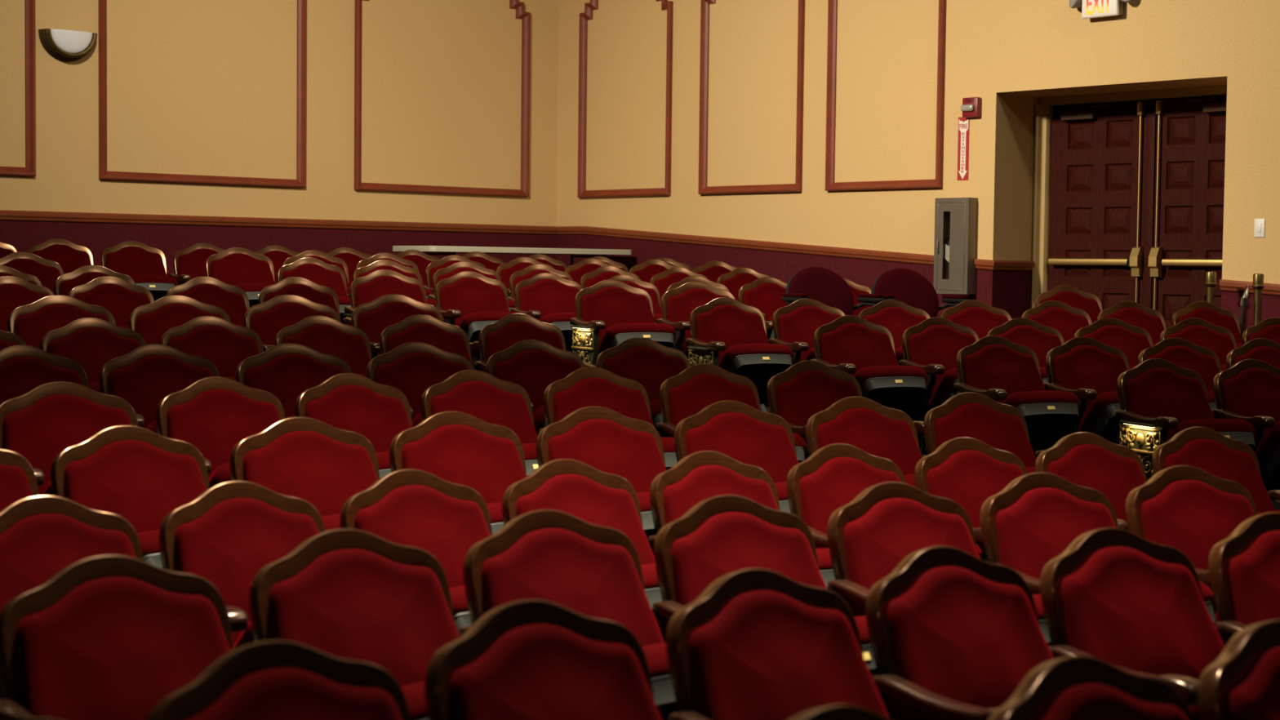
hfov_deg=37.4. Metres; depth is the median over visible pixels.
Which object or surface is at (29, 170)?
trim
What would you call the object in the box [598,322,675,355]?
seat cushion
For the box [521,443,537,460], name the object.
seat cushion
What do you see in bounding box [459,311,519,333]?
seat cushion
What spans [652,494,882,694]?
seat
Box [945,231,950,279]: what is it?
fire extinguisher
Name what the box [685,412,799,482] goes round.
cushion
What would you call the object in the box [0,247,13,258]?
cushion
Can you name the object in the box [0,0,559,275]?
wall
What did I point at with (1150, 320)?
cushion
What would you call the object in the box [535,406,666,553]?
seat
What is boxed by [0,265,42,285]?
seat
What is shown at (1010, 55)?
wall
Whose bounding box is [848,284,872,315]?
cushion
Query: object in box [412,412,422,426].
seat cushion
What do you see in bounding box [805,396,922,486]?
seat
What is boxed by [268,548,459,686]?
cushion
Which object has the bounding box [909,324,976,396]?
cushion
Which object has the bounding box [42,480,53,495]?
seat cushion
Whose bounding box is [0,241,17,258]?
seat
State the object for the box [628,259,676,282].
seat
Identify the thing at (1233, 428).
seat cushion
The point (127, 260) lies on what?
cushion
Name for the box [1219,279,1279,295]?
trim
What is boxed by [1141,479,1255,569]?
cushion
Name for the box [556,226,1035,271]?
trim
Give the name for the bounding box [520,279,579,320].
cushion
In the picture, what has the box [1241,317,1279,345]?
seat
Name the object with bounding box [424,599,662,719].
seat
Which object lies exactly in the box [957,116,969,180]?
sign
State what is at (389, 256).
seat
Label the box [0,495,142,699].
seat
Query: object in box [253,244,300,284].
seat
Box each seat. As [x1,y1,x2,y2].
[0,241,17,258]
[0,251,63,293]
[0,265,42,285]
[0,275,53,331]
[0,329,26,350]
[0,345,88,404]
[0,382,137,495]
[0,448,38,511]
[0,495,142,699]
[0,554,233,719]
[0,708,57,719]
[7,294,115,348]
[27,238,93,273]
[40,317,146,392]
[50,425,209,568]
[53,265,135,295]
[67,275,154,328]
[98,344,219,434]
[101,240,177,301]
[128,294,230,345]
[146,640,411,719]
[155,377,284,488]
[158,480,324,649]
[160,315,263,380]
[165,276,249,326]
[168,243,225,284]
[204,247,275,307]
[229,417,379,531]
[235,343,351,418]
[243,294,340,351]
[248,528,459,719]
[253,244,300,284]
[258,276,351,325]
[274,315,372,377]
[276,257,351,323]
[282,249,350,295]
[294,373,413,478]
[325,247,372,286]
[339,469,492,632]
[343,269,444,322]
[347,259,436,306]
[351,293,480,369]
[355,253,432,298]
[365,342,473,426]
[379,314,484,372]
[389,411,526,534]
[395,249,439,285]
[420,369,537,476]
[423,254,485,294]
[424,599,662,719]
[427,261,515,311]
[435,271,519,342]
[458,509,678,719]
[462,251,504,271]
[474,313,595,371]
[484,339,585,435]
[496,257,554,296]
[502,458,663,624]
[507,263,573,302]
[510,272,582,352]
[528,253,567,271]
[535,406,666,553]
[538,366,677,470]
[564,258,615,284]
[569,280,675,364]
[579,266,640,288]
[590,256,628,272]
[595,337,690,432]
[608,274,662,323]
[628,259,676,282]
[648,450,838,594]
[649,266,707,304]
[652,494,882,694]
[655,257,693,271]
[655,363,806,462]
[656,281,773,412]
[666,275,729,292]
[666,568,888,719]
[673,400,799,512]
[685,297,793,404]
[692,261,737,282]
[716,267,768,300]
[737,276,787,338]
[766,360,924,460]
[768,298,844,365]
[786,443,982,559]
[787,704,891,719]
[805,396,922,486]
[810,315,927,420]
[826,481,1051,646]
[843,278,872,316]
[857,299,930,400]
[866,545,1053,719]
[898,316,978,457]
[914,436,1027,561]
[922,391,1043,474]
[939,299,1011,339]
[953,335,1079,455]
[979,471,1216,626]
[986,317,1064,383]
[988,655,1193,719]
[1022,300,1092,342]
[1035,284,1102,323]
[1035,431,1146,530]
[1040,527,1225,719]
[1043,337,1129,444]
[1074,317,1153,369]
[1097,300,1165,345]
[1115,358,1255,480]
[1125,465,1257,639]
[1137,337,1221,411]
[1151,426,1279,515]
[1160,317,1236,371]
[1171,301,1242,347]
[1198,619,1279,719]
[1208,512,1279,647]
[1212,359,1279,491]
[1226,337,1279,368]
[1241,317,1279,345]
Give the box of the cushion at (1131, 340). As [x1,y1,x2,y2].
[1081,324,1151,366]
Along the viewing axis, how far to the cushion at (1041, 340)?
10.83 m
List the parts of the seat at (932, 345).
armrest, frame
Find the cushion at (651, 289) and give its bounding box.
[620,280,662,314]
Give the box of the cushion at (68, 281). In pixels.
[60,271,128,295]
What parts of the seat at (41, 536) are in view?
frame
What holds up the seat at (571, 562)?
on the floor
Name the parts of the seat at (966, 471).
frame, armrest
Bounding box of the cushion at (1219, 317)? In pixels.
[1177,307,1241,343]
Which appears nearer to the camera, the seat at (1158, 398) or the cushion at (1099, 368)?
the seat at (1158, 398)
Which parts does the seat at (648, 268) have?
frame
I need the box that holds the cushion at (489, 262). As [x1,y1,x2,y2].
[468,256,500,271]
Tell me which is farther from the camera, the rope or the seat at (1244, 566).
the rope
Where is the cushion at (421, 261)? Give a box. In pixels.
[402,254,433,281]
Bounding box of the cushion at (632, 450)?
[547,418,666,493]
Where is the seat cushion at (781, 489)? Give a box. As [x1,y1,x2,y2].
[773,481,787,501]
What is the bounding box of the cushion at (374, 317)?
[358,302,439,355]
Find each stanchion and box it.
[1204,271,1217,304]
[1251,273,1265,325]
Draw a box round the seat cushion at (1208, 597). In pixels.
[1199,581,1214,605]
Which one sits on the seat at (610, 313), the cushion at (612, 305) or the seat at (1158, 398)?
the cushion at (612, 305)
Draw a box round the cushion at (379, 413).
[305,384,411,452]
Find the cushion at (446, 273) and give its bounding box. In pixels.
[438,267,497,282]
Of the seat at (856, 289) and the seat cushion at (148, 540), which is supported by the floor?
the seat at (856, 289)
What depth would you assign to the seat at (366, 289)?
12.09 m
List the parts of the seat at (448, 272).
armrest, frame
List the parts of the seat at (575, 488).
frame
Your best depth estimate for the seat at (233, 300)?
10.57 m
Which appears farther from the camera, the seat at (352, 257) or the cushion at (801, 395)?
the seat at (352, 257)
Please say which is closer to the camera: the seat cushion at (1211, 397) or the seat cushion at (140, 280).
the seat cushion at (1211, 397)
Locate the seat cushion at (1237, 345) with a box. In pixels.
[1235,343,1242,347]
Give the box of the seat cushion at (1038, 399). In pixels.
[1002,390,1079,408]
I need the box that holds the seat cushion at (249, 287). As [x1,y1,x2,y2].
[232,283,273,292]
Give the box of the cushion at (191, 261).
[177,248,218,279]
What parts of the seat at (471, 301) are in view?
armrest, frame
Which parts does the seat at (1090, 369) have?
armrest, frame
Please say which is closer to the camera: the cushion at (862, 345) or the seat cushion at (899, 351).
the cushion at (862, 345)
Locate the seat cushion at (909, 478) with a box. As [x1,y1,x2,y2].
[903,474,915,486]
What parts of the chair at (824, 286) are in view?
arm, armrest, arm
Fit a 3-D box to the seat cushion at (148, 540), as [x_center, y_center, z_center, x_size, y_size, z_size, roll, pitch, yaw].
[-1.330,0.626,5.460,0.445,0.312,0.281,-2,4,-40]
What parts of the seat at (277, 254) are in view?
frame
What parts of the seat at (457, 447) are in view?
frame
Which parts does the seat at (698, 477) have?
armrest, frame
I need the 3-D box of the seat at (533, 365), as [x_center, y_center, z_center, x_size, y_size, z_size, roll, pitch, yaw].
[-0.404,0.359,8.422,0.581,0.879,0.613,-1,3,-31]
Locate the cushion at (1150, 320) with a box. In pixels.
[1104,307,1164,343]
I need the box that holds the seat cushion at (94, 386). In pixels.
[88,382,100,392]
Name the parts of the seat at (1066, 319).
frame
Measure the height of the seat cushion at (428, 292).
0.312 m
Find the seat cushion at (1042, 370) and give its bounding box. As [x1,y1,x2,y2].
[1040,366,1047,378]
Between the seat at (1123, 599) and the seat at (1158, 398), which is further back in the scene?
the seat at (1158, 398)
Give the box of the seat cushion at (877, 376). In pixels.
[853,365,927,388]
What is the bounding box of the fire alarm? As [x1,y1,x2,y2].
[960,97,981,117]
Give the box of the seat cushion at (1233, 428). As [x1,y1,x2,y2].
[1167,418,1255,440]
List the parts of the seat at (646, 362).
frame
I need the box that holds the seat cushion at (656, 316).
[653,313,662,322]
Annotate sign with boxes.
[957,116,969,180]
[1069,0,1131,18]
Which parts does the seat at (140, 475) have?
frame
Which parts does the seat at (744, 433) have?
frame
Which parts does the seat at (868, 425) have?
frame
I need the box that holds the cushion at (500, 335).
[486,321,564,359]
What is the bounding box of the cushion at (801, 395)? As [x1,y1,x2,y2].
[776,370,859,426]
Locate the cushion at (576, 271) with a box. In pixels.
[568,263,602,284]
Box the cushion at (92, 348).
[48,327,141,384]
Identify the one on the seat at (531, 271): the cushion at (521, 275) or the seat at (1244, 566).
the cushion at (521, 275)
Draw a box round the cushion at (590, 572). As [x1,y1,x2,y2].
[481,528,663,646]
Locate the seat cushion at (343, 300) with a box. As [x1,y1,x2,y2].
[337,296,351,305]
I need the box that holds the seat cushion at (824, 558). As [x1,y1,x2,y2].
[816,548,832,570]
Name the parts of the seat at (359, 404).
frame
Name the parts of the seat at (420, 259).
frame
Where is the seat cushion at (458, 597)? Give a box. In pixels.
[448,585,468,615]
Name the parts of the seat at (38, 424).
armrest, frame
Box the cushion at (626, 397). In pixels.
[552,377,654,427]
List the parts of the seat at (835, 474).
armrest, frame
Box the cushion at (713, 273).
[697,266,731,282]
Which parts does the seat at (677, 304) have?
armrest, frame, armrest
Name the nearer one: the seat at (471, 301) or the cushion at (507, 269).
the seat at (471, 301)
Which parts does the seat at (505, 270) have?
frame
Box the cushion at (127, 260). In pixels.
[106,246,166,275]
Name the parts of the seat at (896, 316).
frame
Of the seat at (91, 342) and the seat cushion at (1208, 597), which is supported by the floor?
the seat at (91, 342)
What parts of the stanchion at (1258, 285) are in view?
post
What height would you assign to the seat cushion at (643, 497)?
0.312 m
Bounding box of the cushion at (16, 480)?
[0,463,33,511]
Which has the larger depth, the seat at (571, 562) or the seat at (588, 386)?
the seat at (588, 386)
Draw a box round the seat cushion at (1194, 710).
[1187,705,1200,719]
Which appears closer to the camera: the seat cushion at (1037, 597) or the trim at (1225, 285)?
the seat cushion at (1037, 597)
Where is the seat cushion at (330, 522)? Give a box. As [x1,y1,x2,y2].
[320,513,340,531]
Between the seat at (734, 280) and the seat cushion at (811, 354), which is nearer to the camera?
the seat cushion at (811, 354)
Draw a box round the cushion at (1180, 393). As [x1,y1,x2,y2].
[1125,367,1214,436]
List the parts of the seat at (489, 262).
frame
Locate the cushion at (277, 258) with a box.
[262,250,293,279]
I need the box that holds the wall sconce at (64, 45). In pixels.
[38,28,97,61]
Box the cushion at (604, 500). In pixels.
[515,473,654,564]
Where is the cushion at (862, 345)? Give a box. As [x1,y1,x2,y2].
[821,323,898,376]
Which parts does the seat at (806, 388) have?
armrest, frame, armrest, panel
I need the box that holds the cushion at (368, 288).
[355,275,425,307]
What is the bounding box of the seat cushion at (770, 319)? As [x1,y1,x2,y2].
[765,315,773,321]
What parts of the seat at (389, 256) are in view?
frame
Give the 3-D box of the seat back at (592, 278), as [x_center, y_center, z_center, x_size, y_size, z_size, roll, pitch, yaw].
[-0.186,-0.447,13.784,0.459,0.395,0.219,-1,3,-23]
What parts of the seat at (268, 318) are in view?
armrest, frame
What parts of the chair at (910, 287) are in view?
armrest, arm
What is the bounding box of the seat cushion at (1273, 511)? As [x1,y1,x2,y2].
[1257,510,1279,515]
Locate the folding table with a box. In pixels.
[392,245,631,265]
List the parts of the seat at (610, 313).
panel, armrest, frame, number plate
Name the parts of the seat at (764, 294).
frame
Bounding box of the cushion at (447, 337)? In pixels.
[387,323,474,369]
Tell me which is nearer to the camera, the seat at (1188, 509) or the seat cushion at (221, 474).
the seat at (1188, 509)
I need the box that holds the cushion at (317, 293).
[265,284,341,322]
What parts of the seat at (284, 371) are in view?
frame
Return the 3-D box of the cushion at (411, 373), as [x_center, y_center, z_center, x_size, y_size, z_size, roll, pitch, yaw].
[-0.928,0.167,8.247,0.490,0.395,0.219,-1,3,-33]
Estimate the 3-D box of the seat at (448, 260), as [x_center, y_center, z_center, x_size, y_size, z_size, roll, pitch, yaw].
[-1.341,-0.348,14.164,0.569,0.879,0.612,-1,3,-25]
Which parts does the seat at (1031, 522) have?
armrest, frame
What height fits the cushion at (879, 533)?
0.395 m
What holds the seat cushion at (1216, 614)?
on the seat at (1188, 509)
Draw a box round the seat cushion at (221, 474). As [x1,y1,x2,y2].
[208,462,231,488]
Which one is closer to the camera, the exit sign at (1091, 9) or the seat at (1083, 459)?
the seat at (1083, 459)
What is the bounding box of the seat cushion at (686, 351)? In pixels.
[683,333,692,359]
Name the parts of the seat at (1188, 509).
frame, armrest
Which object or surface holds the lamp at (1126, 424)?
on the seat at (1158, 398)
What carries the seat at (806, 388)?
on the floor
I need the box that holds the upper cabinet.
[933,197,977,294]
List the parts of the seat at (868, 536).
armrest, frame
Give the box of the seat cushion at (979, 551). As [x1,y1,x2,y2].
[976,544,982,559]
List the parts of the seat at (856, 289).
frame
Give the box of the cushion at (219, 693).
[186,667,401,719]
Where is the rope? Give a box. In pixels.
[1238,284,1250,337]
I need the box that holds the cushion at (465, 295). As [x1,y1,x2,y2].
[440,277,509,326]
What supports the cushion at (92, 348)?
on the seat at (91, 342)
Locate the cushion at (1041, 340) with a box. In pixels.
[995,325,1062,367]
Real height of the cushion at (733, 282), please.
0.395 m
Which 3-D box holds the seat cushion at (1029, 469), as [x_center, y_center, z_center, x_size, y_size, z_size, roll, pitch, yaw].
[1.499,0.559,7.319,0.445,0.312,0.281,-1,3,-27]
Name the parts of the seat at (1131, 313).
frame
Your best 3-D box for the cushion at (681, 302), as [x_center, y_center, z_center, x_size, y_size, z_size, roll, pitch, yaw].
[0.402,-0.257,12.001,0.496,0.395,0.219,-1,3,-24]
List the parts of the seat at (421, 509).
frame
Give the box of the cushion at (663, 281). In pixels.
[654,272,689,301]
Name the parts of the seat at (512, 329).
armrest, frame, armrest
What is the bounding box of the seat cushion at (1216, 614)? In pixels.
[1214,611,1223,639]
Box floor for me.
[764,404,1277,501]
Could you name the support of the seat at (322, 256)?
on the floor
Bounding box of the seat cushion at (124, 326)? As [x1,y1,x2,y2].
[118,325,128,328]
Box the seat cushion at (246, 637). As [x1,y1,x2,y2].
[232,620,254,649]
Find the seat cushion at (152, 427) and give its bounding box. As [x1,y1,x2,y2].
[146,420,157,434]
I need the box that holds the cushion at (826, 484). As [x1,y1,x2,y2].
[799,457,901,533]
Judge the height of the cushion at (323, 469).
0.395 m
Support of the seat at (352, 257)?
on the floor
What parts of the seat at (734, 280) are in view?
frame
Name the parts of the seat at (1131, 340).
frame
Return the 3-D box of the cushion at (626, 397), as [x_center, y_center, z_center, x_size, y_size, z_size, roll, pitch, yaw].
[-0.144,0.274,7.707,0.462,0.395,0.219,-1,3,-31]
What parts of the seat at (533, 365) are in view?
frame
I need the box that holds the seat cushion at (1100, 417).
[1077,391,1119,432]
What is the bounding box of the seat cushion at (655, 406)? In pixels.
[649,399,661,421]
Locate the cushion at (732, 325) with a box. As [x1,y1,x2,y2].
[696,304,768,364]
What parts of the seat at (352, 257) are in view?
frame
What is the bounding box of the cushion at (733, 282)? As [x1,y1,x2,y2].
[721,273,758,300]
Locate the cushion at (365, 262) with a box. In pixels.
[361,258,413,268]
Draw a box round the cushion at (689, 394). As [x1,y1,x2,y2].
[668,373,759,426]
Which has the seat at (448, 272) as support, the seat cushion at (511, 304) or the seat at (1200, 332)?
the seat cushion at (511, 304)
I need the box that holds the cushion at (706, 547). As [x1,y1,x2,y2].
[671,511,826,605]
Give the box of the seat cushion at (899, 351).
[894,346,903,363]
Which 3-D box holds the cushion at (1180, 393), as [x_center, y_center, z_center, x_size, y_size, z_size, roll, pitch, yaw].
[2.531,0.239,9.021,0.464,0.395,0.219,0,3,-21]
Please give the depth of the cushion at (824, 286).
12.18 m
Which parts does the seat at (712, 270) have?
frame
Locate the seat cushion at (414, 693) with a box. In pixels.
[400,681,427,719]
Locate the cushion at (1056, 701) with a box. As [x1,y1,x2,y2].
[1038,683,1187,719]
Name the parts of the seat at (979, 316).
frame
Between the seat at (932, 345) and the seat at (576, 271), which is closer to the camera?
the seat at (932, 345)
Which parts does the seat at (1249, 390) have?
armrest, frame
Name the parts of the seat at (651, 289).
frame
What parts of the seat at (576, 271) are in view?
frame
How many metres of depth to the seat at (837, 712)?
2.77 m
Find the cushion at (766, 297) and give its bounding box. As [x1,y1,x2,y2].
[743,283,786,320]
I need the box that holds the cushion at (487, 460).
[401,424,526,503]
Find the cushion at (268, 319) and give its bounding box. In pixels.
[251,302,334,345]
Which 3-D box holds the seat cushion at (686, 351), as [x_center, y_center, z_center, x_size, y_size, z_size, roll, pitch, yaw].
[0.505,-0.074,11.768,0.475,0.312,0.281,-1,3,-24]
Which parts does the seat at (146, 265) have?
frame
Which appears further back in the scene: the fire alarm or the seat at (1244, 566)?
the fire alarm
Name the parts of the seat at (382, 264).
frame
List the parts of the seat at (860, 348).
armrest, frame, number plate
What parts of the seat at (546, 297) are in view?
armrest, frame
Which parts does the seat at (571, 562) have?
armrest, frame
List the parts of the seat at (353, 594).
frame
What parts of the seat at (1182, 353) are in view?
frame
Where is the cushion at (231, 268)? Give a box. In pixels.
[210,253,275,284]
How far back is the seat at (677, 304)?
11.95 m
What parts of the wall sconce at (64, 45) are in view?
lamp shade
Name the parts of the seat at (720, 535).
armrest, frame, number plate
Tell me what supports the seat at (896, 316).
on the floor
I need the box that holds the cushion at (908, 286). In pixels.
[874,267,938,317]
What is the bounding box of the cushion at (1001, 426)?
[934,403,1035,466]
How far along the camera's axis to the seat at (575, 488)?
5.63 m
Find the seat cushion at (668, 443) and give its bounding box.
[660,436,675,453]
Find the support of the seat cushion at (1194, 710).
on the seat at (1123, 599)
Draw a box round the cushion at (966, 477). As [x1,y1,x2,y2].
[927,449,1023,528]
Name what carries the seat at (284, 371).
on the floor
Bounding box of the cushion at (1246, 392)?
[1222,368,1279,439]
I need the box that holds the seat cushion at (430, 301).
[426,298,436,306]
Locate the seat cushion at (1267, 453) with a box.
[1254,420,1279,472]
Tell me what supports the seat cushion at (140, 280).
on the seat at (146, 265)
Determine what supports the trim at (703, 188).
attached to the wall at (1010, 55)
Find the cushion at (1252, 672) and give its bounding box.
[1226,645,1279,719]
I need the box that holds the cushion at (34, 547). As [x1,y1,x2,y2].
[0,513,136,610]
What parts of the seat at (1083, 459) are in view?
frame, armrest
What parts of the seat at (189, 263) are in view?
armrest, frame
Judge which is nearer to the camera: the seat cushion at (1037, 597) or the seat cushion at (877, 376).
the seat cushion at (1037, 597)
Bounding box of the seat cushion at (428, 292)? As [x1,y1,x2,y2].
[425,288,432,296]
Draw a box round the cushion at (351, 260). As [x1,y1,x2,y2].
[333,253,364,280]
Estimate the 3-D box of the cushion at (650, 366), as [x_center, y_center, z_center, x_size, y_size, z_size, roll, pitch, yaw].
[0.048,0.139,8.828,0.473,0.395,0.219,-1,3,-29]
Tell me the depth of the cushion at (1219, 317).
12.21 m
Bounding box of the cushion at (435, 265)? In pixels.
[430,260,461,288]
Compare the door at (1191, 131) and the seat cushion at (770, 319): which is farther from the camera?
the door at (1191, 131)
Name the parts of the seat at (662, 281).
frame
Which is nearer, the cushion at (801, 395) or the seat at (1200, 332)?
the cushion at (801, 395)
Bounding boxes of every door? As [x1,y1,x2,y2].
[1048,99,1146,310]
[1148,94,1226,328]
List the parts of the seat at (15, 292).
frame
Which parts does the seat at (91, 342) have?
frame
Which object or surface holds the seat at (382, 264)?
on the floor
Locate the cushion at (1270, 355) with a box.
[1234,346,1279,368]
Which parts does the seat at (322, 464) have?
frame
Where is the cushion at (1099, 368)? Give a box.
[1053,345,1127,420]
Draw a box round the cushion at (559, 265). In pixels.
[535,259,564,271]
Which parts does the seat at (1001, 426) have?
frame, armrest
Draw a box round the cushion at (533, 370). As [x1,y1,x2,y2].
[494,349,580,413]
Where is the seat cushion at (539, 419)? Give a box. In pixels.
[533,405,545,435]
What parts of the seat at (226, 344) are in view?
frame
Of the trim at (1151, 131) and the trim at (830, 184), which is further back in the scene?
the trim at (830, 184)
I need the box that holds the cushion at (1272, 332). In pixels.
[1248,324,1279,344]
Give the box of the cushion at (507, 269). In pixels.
[500,262,533,288]
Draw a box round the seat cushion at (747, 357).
[718,343,793,371]
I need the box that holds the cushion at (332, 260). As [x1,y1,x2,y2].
[289,256,349,286]
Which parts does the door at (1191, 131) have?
latch rod, closer arm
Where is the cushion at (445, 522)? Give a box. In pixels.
[354,484,490,588]
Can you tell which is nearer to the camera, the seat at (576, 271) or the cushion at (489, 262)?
the seat at (576, 271)
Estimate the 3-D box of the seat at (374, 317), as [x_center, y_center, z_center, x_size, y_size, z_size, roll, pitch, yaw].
[-1.192,0.094,10.017,0.696,0.879,0.601,-1,3,-31]
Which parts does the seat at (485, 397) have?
frame, number plate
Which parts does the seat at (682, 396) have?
armrest, frame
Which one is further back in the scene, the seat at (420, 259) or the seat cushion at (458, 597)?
the seat at (420, 259)
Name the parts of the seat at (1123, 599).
frame, armrest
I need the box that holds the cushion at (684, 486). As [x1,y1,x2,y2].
[662,464,778,524]
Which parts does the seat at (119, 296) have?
frame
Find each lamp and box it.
[570,325,591,328]
[687,346,710,350]
[1120,420,1156,427]
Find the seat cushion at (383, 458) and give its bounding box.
[375,451,390,470]
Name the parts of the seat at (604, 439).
frame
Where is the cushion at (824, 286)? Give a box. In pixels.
[788,266,853,315]
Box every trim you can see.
[0,0,35,176]
[0,209,556,234]
[97,0,306,187]
[354,0,530,197]
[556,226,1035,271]
[577,0,673,197]
[697,0,804,194]
[825,0,946,191]
[1030,84,1226,308]
[1142,98,1157,308]
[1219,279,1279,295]
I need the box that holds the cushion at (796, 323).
[778,306,841,361]
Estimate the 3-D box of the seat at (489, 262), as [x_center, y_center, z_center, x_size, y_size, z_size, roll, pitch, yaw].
[-1.277,-0.438,15.241,0.555,0.879,0.612,-1,3,-24]
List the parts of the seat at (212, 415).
armrest, frame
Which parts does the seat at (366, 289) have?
armrest, frame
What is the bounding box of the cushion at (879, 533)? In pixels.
[843,497,980,590]
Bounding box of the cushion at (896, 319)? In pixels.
[863,306,927,349]
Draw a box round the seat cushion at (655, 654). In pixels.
[641,642,670,678]
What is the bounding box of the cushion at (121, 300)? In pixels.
[74,284,150,325]
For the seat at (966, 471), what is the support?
on the floor
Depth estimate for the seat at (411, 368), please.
8.25 m
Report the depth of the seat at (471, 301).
12.29 m
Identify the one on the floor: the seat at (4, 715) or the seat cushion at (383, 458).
the seat at (4, 715)
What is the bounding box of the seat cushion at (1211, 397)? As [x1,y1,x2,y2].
[1206,391,1215,403]
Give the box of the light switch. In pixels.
[1253,218,1265,237]
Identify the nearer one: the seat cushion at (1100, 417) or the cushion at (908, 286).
the seat cushion at (1100, 417)
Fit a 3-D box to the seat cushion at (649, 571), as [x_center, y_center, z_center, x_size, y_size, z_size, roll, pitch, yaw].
[-0.012,0.725,5.375,0.428,0.312,0.281,-1,3,-36]
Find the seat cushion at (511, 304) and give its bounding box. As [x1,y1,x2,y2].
[507,299,515,307]
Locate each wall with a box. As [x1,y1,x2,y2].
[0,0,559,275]
[556,0,1279,331]
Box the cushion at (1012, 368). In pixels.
[964,344,1045,403]
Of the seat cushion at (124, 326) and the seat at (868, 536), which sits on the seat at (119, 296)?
the seat cushion at (124, 326)
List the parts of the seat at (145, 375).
armrest, frame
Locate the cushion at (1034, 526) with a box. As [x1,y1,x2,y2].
[995,487,1115,578]
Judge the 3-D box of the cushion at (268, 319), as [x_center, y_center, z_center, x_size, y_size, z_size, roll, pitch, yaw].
[-1.780,-0.097,9.809,0.501,0.395,0.219,-1,3,-32]
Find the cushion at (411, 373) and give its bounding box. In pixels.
[375,351,467,421]
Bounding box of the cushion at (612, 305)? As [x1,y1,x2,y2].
[581,286,655,345]
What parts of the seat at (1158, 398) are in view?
panel, armrest, frame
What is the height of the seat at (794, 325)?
0.879 m
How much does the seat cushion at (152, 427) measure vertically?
0.312 m
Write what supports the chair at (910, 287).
on the floor
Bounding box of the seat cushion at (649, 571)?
[640,563,659,589]
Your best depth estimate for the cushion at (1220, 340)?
11.18 m
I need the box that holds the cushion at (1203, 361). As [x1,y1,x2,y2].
[1146,345,1219,391]
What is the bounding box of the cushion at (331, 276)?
[282,263,347,296]
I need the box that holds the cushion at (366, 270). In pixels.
[358,266,418,279]
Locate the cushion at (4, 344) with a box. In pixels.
[0,339,19,350]
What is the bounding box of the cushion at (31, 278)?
[0,272,36,284]
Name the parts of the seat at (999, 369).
armrest, frame, number plate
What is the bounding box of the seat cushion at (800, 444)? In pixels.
[792,432,806,454]
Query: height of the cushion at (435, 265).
0.395 m
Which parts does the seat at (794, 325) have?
armrest, frame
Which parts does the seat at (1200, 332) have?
frame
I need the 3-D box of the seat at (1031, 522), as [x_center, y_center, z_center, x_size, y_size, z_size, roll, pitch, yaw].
[1.276,0.784,5.378,0.586,0.879,0.613,-1,3,-31]
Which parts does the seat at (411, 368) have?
armrest, frame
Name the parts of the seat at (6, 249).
frame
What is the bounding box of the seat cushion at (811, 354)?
[803,346,816,360]
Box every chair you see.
[782,266,884,315]
[871,267,968,317]
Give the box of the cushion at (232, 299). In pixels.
[174,284,247,324]
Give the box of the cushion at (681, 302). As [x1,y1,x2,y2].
[666,288,728,351]
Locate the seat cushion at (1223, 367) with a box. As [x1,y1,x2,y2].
[1220,364,1226,371]
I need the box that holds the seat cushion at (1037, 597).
[1032,594,1044,620]
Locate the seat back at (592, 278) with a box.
[585,271,621,288]
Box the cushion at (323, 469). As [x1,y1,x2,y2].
[243,431,377,516]
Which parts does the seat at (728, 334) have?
panel, armrest, frame, number plate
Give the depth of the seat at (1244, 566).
4.68 m
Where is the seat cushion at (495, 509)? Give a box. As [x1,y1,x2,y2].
[485,502,503,524]
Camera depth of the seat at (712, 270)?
15.18 m
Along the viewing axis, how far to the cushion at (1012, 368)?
9.71 m
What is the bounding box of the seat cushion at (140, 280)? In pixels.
[128,275,177,285]
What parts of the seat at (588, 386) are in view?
frame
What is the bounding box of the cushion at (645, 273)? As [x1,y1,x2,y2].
[633,264,668,282]
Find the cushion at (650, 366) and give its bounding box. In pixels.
[604,346,687,401]
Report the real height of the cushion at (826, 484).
0.395 m
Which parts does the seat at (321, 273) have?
frame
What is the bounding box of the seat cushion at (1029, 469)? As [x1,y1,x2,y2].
[1025,466,1035,474]
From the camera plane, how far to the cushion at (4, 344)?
8.11 m
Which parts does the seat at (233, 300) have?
frame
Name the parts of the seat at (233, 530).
armrest, frame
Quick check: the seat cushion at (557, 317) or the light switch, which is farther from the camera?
the light switch
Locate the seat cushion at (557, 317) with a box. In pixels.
[541,312,576,324]
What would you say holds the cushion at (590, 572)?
on the seat at (571, 562)
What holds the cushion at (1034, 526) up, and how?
on the seat at (1031, 522)
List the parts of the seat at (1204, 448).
frame, armrest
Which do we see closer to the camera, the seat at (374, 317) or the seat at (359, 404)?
the seat at (359, 404)
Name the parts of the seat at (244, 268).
frame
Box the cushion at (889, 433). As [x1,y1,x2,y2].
[817,408,922,475]
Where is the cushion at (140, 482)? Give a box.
[64,440,206,533]
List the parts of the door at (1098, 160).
closer arm, latch rod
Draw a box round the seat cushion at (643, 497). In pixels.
[635,491,651,512]
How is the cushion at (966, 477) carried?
on the seat at (966, 471)
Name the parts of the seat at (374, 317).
armrest, frame, armrest, panel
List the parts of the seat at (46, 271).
frame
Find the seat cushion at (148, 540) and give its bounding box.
[137,529,159,556]
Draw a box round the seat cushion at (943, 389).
[928,367,958,411]
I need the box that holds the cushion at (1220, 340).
[1167,324,1235,364]
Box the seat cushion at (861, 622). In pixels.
[854,615,871,645]
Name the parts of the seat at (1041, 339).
frame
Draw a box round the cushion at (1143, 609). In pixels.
[1060,546,1225,680]
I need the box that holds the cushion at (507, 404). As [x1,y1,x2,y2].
[431,381,537,444]
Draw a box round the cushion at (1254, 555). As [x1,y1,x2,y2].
[1228,529,1279,625]
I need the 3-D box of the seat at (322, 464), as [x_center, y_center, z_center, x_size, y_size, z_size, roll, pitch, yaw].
[-0.986,0.636,5.901,0.591,0.879,0.614,-1,4,-38]
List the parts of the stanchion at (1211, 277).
post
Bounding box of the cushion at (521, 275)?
[514,270,568,289]

